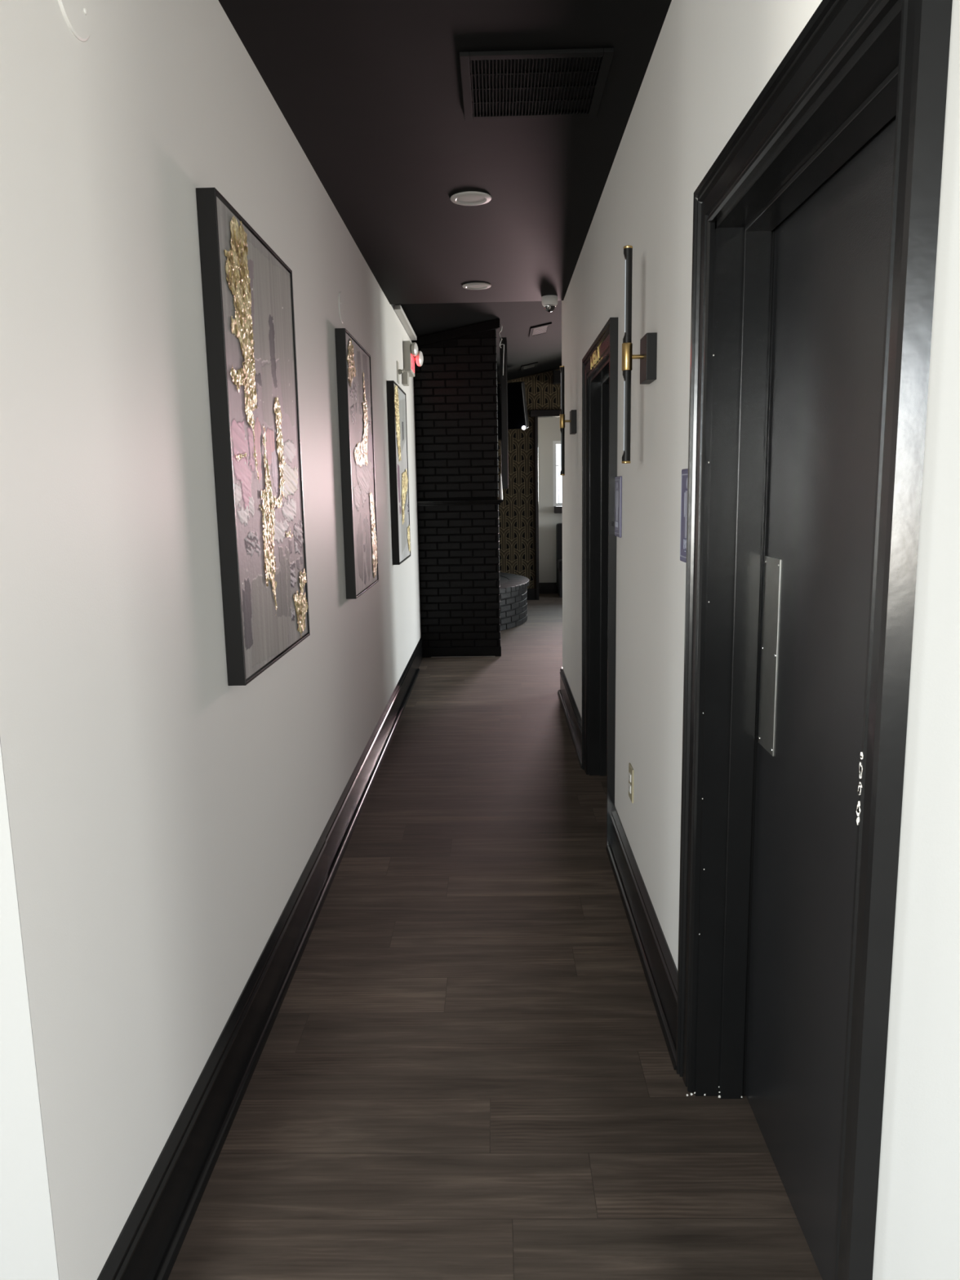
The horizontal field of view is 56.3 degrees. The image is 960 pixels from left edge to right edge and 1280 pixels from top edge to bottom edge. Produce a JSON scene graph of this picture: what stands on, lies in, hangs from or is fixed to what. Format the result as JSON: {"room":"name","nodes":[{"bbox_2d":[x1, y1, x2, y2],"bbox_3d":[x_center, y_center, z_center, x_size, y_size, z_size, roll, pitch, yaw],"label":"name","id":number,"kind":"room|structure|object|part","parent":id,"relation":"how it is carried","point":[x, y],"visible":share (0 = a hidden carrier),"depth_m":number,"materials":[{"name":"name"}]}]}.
{"room":"corridor","nodes":[
{"label":"corridor","id":0,"kind":"room"},
{"bbox_2d":[0,738,59,1279],"bbox_3d":[-1.812,-0.056,1.253,2.331,2.661,0.120,-1,9,1],"label":"wall","id":1,"kind":"structure","parent":0,"point":[28,1250],"depth_m":1.30,"materials":[{"name":"paint"}]},
{"bbox_2d":[0,0,420,1279],"bbox_3d":[-0.663,-0.610,4.430,0.140,2.668,6.604,-1,9,1],"label":"wall","id":2,"kind":"structure","parent":0,"point":[166,815],"depth_m":1.69,"materials":[{"name":"paint"}]},
{"bbox_2d":[57,0,92,41],"bbox_3d":[-0.654,-1.043,1.444,0.008,0.132,0.132,-1,9,1],"label":"blank cover plate","id":3,"kind":"object","parent":2,"relation":"attached to","point":[77,15],"visible":1,"depth_m":1.46,"materials":[{"name":"plastic"}]},
{"bbox_2d":[195,187,310,685],"bbox_3d":[-0.605,-0.520,2.514,0.045,1.154,0.785,-1,9,1],"label":"painting","id":4,"kind":"object","parent":2,"relation":"attached to","point":[248,300],"visible":1,"depth_m":2.33,"materials":[{"name":"paint"}]},
{"bbox_2d":[97,636,422,1279],"bbox_3d":[-0.556,0.613,4.624,0.037,0.189,6.621,-1,9,1],"label":"baseboard","id":5,"kind":"structure","parent":2,"relation":"attached to","point":[148,1246],"depth_m":2.18,"materials":[{"name":"black paint"}]},
{"bbox_2d":[338,291,344,323],"bbox_3d":[-0.612,-1.471,3.972,0.008,0.132,0.132,-1,9,1],"label":"blank cover plate","id":6,"kind":"object","parent":2,"relation":"attached to","point":[341,307],"visible":1,"depth_m":3.96,"materials":[{"name":"paint"}]},
{"bbox_2d":[334,328,378,599],"bbox_3d":[-0.576,-0.816,4.282,0.045,1.154,0.785,-1,9,1],"label":"painting","id":7,"kind":"object","parent":2,"relation":"attached to","point":[353,371],"visible":1,"depth_m":4.09,"materials":[{"name":"paint"}]},
{"bbox_2d":[386,380,410,564],"bbox_3d":[-0.545,-1.120,6.101,0.045,1.154,0.785,-1,9,1],"label":"painting","id":8,"kind":"object","parent":2,"relation":"attached to","point":[396,396],"visible":1,"depth_m":5.87,"materials":[{"name":"paint"}]},
{"bbox_2d":[396,360,403,383],"bbox_3d":[-0.557,-1.872,6.277,0.039,0.145,0.100,-1,9,1],"label":"wall sensor","id":9,"kind":"object","parent":2,"relation":"attached to","point":[399,371],"visible":1,"depth_m":6.26,"materials":[{"name":"white plastic"}]},
{"bbox_3d":[-0.574,-1.872,6.278,0.006,0.145,0.100,-1,9,1],"label":"plate","id":10,"kind":"part","parent":9,"relation":"part of","materials":[{"name":"white plastic"}]},
{"bbox_2d":[391,304,417,342],"bbox_3d":[-0.623,-2.361,6.658,0.186,0.052,1.630,-1,9,1],"label":"trim","id":11,"kind":"structure","parent":2,"relation":"attached to","point":[397,309],"depth_m":6.56,"materials":[{"name":"white paint"}]},
{"bbox_2d":[401,368,408,386],"bbox_3d":[-0.550,-1.939,6.621,0.042,0.115,0.120,-1,9,1],"label":"junction box","id":12,"kind":"object","parent":2,"relation":"attached to","point":[405,375],"visible":0.91,"depth_m":6.57,"materials":[{"name":"white plastic"}]},
{"bbox_2d":[402,340,423,377],"bbox_3d":[-0.505,-2.143,6.850,0.128,0.220,0.340,-1,9,1],"label":"exit sign","id":13,"kind":"object","parent":2,"relation":"attached to","point":[410,350],"visible":0.99,"depth_m":6.70,"materials":[{"name":"red"}]},
{"bbox_2d":[217,0,671,303],"bbox_3d":[0.102,-1.462,1.239,6.200,0.050,9.330,-1,9,1],"label":"ceiling","id":14,"kind":"structure","parent":0,"point":[370,91],"depth_m":3.06,"materials":[{"name":"black paint"}]},
{"bbox_2d":[450,191,491,205],"bbox_3d":[-0.038,-1.851,3.768,0.174,0.009,0.174,-1,9,1],"label":"recessed light","id":15,"kind":"object","parent":14,"relation":"in","point":[469,197],"visible":1,"depth_m":3.76,"materials":[{"name":"white plastic"}]},
{"bbox_2d":[462,282,491,289],"bbox_3d":[-0.019,-2.121,5.384,0.174,0.009,0.174,-1,9,1],"label":"recessed light","id":16,"kind":"object","parent":14,"relation":"in","point":[472,286],"visible":1,"depth_m":5.37,"materials":[{"name":"white plastic"}]},
{"bbox_2d":[459,47,613,120],"bbox_3d":[0.162,-1.679,2.726,0.432,0.012,0.445,-1,9,1],"label":"ceiling vent","id":17,"kind":"object","parent":14,"relation":"in","point":[553,83],"visible":1,"depth_m":2.70,"materials":[{"name":"black metal"}]},
{"bbox_2d":[542,294,557,311],"bbox_3d":[0.447,-2.147,5.738,0.102,0.096,0.102,-1,9,1],"label":"security camera","id":18,"kind":"object","parent":14,"relation":"attached to","point":[549,302],"visible":1,"depth_m":5.70,"materials":[{"name":"white plastic"}]},
{"bbox_2d":[395,300,561,382],"bbox_3d":[0.928,-3.108,9.047,8.400,1.819,6.600,-1,9,1],"label":"ceiling","id":19,"kind":"structure","parent":0,"point":[517,318],"depth_m":7.62,"materials":[{"name":"black paint"}]},
{"bbox_2d":[498,324,504,375],"bbox_3d":[0.184,-2.478,7.666,0.046,0.419,0.027,-3,10,-12],"label":"cable","id":20,"kind":"object","parent":19,"relation":"hanging from","point":[500,344],"visible":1,"depth_m":7.66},
{"bbox_2d":[520,361,537,370],"bbox_3d":[0.581,-3.231,10.604,0.190,0.054,0.360,-1,9,1],"label":"ceiling vent","id":21,"kind":"object","parent":19,"relation":"in","point":[531,366],"visible":1,"depth_m":10.58,"materials":[{"name":"black metal"}]},
{"bbox_2d":[528,322,551,337],"bbox_3d":[0.560,-2.889,8.370,0.190,0.056,0.470,-1,9,1],"label":"ceiling vent","id":22,"kind":"object","parent":19,"relation":"in","point":[540,330],"visible":1,"depth_m":8.35,"materials":[{"name":"white metal"}]},
{"bbox_2d":[168,593,822,1279],"bbox_3d":[0.607,0.636,5.116,9.400,0.060,16.500,-1,9,1],"label":"floor","id":23,"kind":"structure","parent":0,"point":[464,1070],"depth_m":2.26,"materials":[{"name":"wood"}]},
{"bbox_2d":[412,318,503,657],"bbox_3d":[-0.339,-1.315,8.069,1.093,2.849,0.823,-1,9,1],"label":"brick wall","id":24,"kind":"structure","parent":23,"relation":"on","point":[455,383],"depth_m":7.69,"materials":[{"name":"black brick"}]},
{"bbox_2d":[498,473,502,499],"bbox_3d":[0.182,-1.336,7.815,0.034,0.225,0.034,-1,9,1],"label":"ornament","id":25,"kind":"object","parent":24,"relation":"on","point":[500,496],"visible":0.92,"depth_m":7.81,"materials":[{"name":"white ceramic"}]},
{"bbox_2d":[497,337,508,488],"bbox_3d":[0.201,-2.009,8.067,0.092,1.280,0.540,-1,9,1],"label":"wall panel","id":26,"kind":"object","parent":24,"relation":"attached to","point":[502,413],"visible":0.94,"depth_m":7.82,"materials":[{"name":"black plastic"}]},
{"bbox_3d":[0.244,-2.010,8.066,0.005,1.240,0.500,-1,9,1],"label":"panel","id":27,"kind":"part","parent":26,"relation":"part of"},
{"bbox_2d":[499,572,528,631],"bbox_3d":[-0.942,-0.443,10.204,3.004,0.448,3.004,-1,9,1],"label":"brick platform","id":28,"kind":"object","parent":23,"relation":"on","point":[513,588],"visible":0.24,"depth_m":9.57,"materials":[{"name":"grey brick"}]},
{"bbox_2d":[555,523,562,597],"bbox_3d":[1.510,-1.096,12.223,0.915,0.985,0.480,-1,9,1],"label":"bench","id":29,"kind":"object","parent":23,"relation":"on","point":[559,526],"visible":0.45,"depth_m":12.28,"materials":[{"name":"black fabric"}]},
{"bbox_3d":[1.516,-1.024,12.169,0.905,0.140,0.350,-1,9,1],"label":"seat","id":30,"kind":"part","parent":29,"relation":"part of","materials":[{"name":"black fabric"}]},
{"bbox_2d":[497,368,560,588],"bbox_3d":[0.938,-2.414,11.687,8.300,3.781,0.122,-1,9,1],"label":"wall","id":31,"kind":"structure","parent":0,"point":[517,512],"depth_m":11.71,"materials":[{"name":"paper"}]},
{"bbox_2d":[497,381,528,430],"bbox_3d":[0.335,-2.849,11.077,0.720,0.555,0.790,3,10,25],"label":"television","id":32,"kind":"object","parent":31,"relation":"attached to","point":[517,419],"visible":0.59,"depth_m":10.68,"materials":[{"name":"black plastic"}]},
{"bbox_2d":[526,588,536,599],"bbox_3d":[0.969,-0.612,11.920,8.300,0.150,0.016,-1,9,1],"label":"baseboard","id":33,"kind":"structure","parent":31,"relation":"attached to","point":[531,593],"depth_m":11.92,"materials":[{"name":"black paint"}]},
{"bbox_2d":[529,409,560,599],"bbox_3d":[2.082,-1.770,11.751,2.835,2.450,0.190,-1,9,1],"label":"trim","id":34,"kind":"structure","parent":31,"relation":"attached to","point":[537,414],"depth_m":11.64,"materials":[{"name":"black paint"}]},
{"bbox_2d":[552,369,560,385],"bbox_3d":[0.980,-3.325,11.395,0.110,0.177,0.152,-1,9,1],"label":"loudspeaker","id":35,"kind":"object","parent":31,"relation":"attached to","point":[556,374],"visible":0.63,"depth_m":11.32,"materials":[{"name":"black plastic"}]},
{"bbox_2d":[554,370,560,382],"bbox_3d":[0.978,-3.321,11.321,0.090,0.140,0.005,-1,9,1],"label":"grille","id":36,"kind":"object","parent":35,"relation":"attached to","point":[557,373],"depth_m":11.32,"materials":[{"name":"black metal"}]},
{"bbox_2d":[537,417,562,582],"bbox_3d":[2.085,-1.968,12.484,2.850,2.600,0.140,-1,9,1],"label":"wall","id":37,"kind":"structure","parent":0,"point":[548,428],"depth_m":12.43,"materials":[{"name":"beige paint"}]},
{"bbox_2d":[538,582,557,593],"bbox_3d":[2.106,-0.748,12.607,2.850,0.152,0.018,-1,9,1],"label":"baseboard","id":38,"kind":"structure","parent":37,"relation":"attached to","point":[544,588],"depth_m":12.62,"materials":[{"name":"black paint"}]},
{"bbox_2d":[552,440,562,513],"bbox_3d":[1.556,-2.254,12.371,1.095,0.982,0.195,-1,9,1],"label":"window","id":39,"kind":"structure","parent":37,"relation":"in","point":[557,506],"depth_m":12.39,"materials":[{"name":"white glass"}]},
{"bbox_3d":[1.569,-1.808,12.398,1.085,0.094,0.100,-1,9,1],"label":"sill","id":40,"kind":"part","parent":39,"relation":"part of","materials":[{"name":"black paint"}]},
{"bbox_2d":[561,0,822,968],"bbox_3d":[0.592,-0.628,3.593,0.136,2.935,5.287,-1,9,1],"label":"wall","id":41,"kind":"structure","parent":0,"point":[711,60],"depth_m":2.57,"materials":[{"name":"paint"}]},
{"bbox_2d":[390,299,563,304],"bbox_3d":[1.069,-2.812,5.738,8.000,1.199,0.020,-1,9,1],"label":"trim","id":42,"kind":"structure","parent":41,"relation":"attached to","point":[562,300],"depth_m":5.86,"materials":[{"name":"black paint"}]},
{"bbox_2d":[560,365,576,475],"bbox_3d":[0.498,-1.242,5.092,0.091,0.605,0.116,-1,9,1],"label":"wall sconce","id":43,"kind":"object","parent":41,"relation":"attached to","point":[572,420],"visible":1,"depth_m":5.07,"materials":[{"name":"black metal"}]},
{"bbox_2d":[560,372,561,408],"bbox_3d":[0.464,-1.406,5.066,0.017,0.198,0.017,-1,9,1],"label":"diffuser","id":44,"kind":"object","parent":43,"relation":"attached to","point":[561,372],"depth_m":5.06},
{"bbox_2d":[560,433,561,468],"bbox_3d":[0.470,-1.077,5.120,0.017,0.198,0.017,-1,9,1],"label":"diffuser","id":45,"kind":"object","parent":43,"relation":"attached to","point":[561,433],"depth_m":5.12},
{"bbox_3d":[0.464,-1.406,5.066,0.025,0.261,0.025,-1,9,1],"label":"rod","id":46,"kind":"part","parent":43,"relation":"part of","materials":[{"name":"black metal"}]},
{"bbox_3d":[0.470,-1.077,5.120,0.025,0.261,0.025,-1,9,1],"label":"rod","id":47,"kind":"part","parent":43,"relation":"part of","materials":[{"name":"black metal"}]},
{"bbox_3d":[0.529,-1.236,5.093,0.030,0.128,0.116,-1,9,1],"label":"wall plate","id":48,"kind":"part","parent":43,"relation":"part of","materials":[{"name":"black metal"}]},
{"bbox_2d":[582,317,617,846],"bbox_3d":[0.602,-0.259,4.010,0.190,2.070,1.081,-1,9,1],"label":"door","id":49,"kind":"structure","parent":41,"relation":"in","point":[600,362],"depth_m":4.36,"materials":[{"name":"black paint"}]},
{"bbox_2d":[557,666,677,1070],"bbox_3d":[0.608,0.637,4.352,0.170,0.189,4.274,-1,9,1],"label":"baseboard","id":50,"kind":"structure","parent":41,"relation":"attached to","point":[659,966],"depth_m":2.85,"materials":[{"name":"black paint"}]},
{"bbox_3d":[0.554,0.515,5.595,0.018,0.022,1.784,-1,9,1],"label":"shoe moulding","id":51,"kind":"part","parent":50,"relation":"part of","materials":[{"name":"black paint"}]},
{"bbox_3d":[0.510,0.957,2.955,0.018,0.022,1.410,-1,9,1],"label":"shoe moulding","id":52,"kind":"part","parent":50,"relation":"part of","materials":[{"name":"black paint"}]},
{"bbox_2d":[614,475,622,537],"bbox_3d":[0.517,-0.500,3.364,0.009,0.224,0.155,-1,9,1],"label":"restroom sign","id":53,"kind":"object","parent":41,"relation":"attached to","point":[618,487],"visible":1,"depth_m":3.33,"materials":[{"name":"plastic"}]},
{"bbox_2d":[628,762,634,803],"bbox_3d":[0.527,0.499,3.137,0.009,0.120,0.084,-1,9,1],"label":"wall outlet","id":54,"kind":"object","parent":41,"relation":"attached to","point":[631,771],"visible":1,"depth_m":3.12,"materials":[{"name":"beige plastic"}]},
{"bbox_2d":[628,783,631,793],"bbox_3d":[0.525,0.519,3.140,0.004,0.027,0.032,-1,9,1],"label":"socket","id":55,"kind":"object","parent":54,"relation":"attached to","point":[629,784],"depth_m":3.13,"materials":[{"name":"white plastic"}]},
{"bbox_2d":[621,245,657,463],"bbox_3d":[0.456,-0.820,2.598,0.091,0.605,0.116,-1,9,1],"label":"wall sconce","id":56,"kind":"object","parent":41,"relation":"attached to","point":[647,356],"visible":1,"depth_m":2.58,"materials":[{"name":"black metal"}]},
{"bbox_2d":[622,381,625,450],"bbox_3d":[0.429,-0.655,2.626,0.017,0.198,0.017,-1,9,1],"label":"diffuser","id":57,"kind":"object","parent":56,"relation":"attached to","point":[624,446],"depth_m":2.62,"materials":[{"name":"white plastic"}]},
{"bbox_2d":[624,259,626,333],"bbox_3d":[0.423,-0.984,2.571,0.017,0.198,0.017,-1,9,1],"label":"diffuser","id":58,"kind":"object","parent":56,"relation":"attached to","point":[625,260],"depth_m":2.57,"materials":[{"name":"white plastic"}]},
{"bbox_3d":[0.429,-0.655,2.626,0.025,0.261,0.025,-1,9,1],"label":"rod","id":59,"kind":"part","parent":56,"relation":"part of","materials":[{"name":"black metal"}]},
{"bbox_3d":[0.423,-0.984,2.571,0.025,0.261,0.025,-1,9,1],"label":"rod","id":60,"kind":"part","parent":56,"relation":"part of","materials":[{"name":"black metal"}]},
{"bbox_3d":[0.449,-0.820,2.598,0.050,0.012,0.012,-1,9,1],"label":"arm","id":61,"kind":"part","parent":56,"relation":"part of","materials":[{"name":"gold metal"}]},
{"bbox_3d":[0.487,-0.814,2.599,0.030,0.128,0.116,-1,9,1],"label":"wall plate","id":62,"kind":"part","parent":56,"relation":"part of","materials":[{"name":"black metal"}]},
{"bbox_2d":[680,468,688,562],"bbox_3d":[0.496,-0.295,2.138,0.009,0.224,0.155,-1,9,1],"label":"restroom sign","id":63,"kind":"object","parent":41,"relation":"attached to","point":[684,472],"visible":0.5,"depth_m":2.17,"materials":[{"name":"plastic"}]},
{"bbox_2d":[675,0,952,1279],"bbox_3d":[0.561,0.150,1.565,0.190,2.069,1.061,-1,9,1],"label":"door","id":64,"kind":"structure","parent":41,"relation":"in","point":[815,224],"depth_m":1.62,"materials":[{"name":"black paint"}]},
{"bbox_3d":[0.616,0.032,1.913,0.002,0.415,0.107,-1,9,1],"label":"push plate","id":65,"kind":"part","parent":64,"relation":"part of","materials":[{"name":"metal"}]},
{"bbox_2d":[872,0,959,1279],"bbox_3d":[1.851,-0.086,1.042,2.736,2.661,0.120,-1,9,1],"label":"wall","id":66,"kind":"structure","parent":0,"point":[917,1229],"depth_m":1.06,"materials":[{"name":"paint"}]}
]}

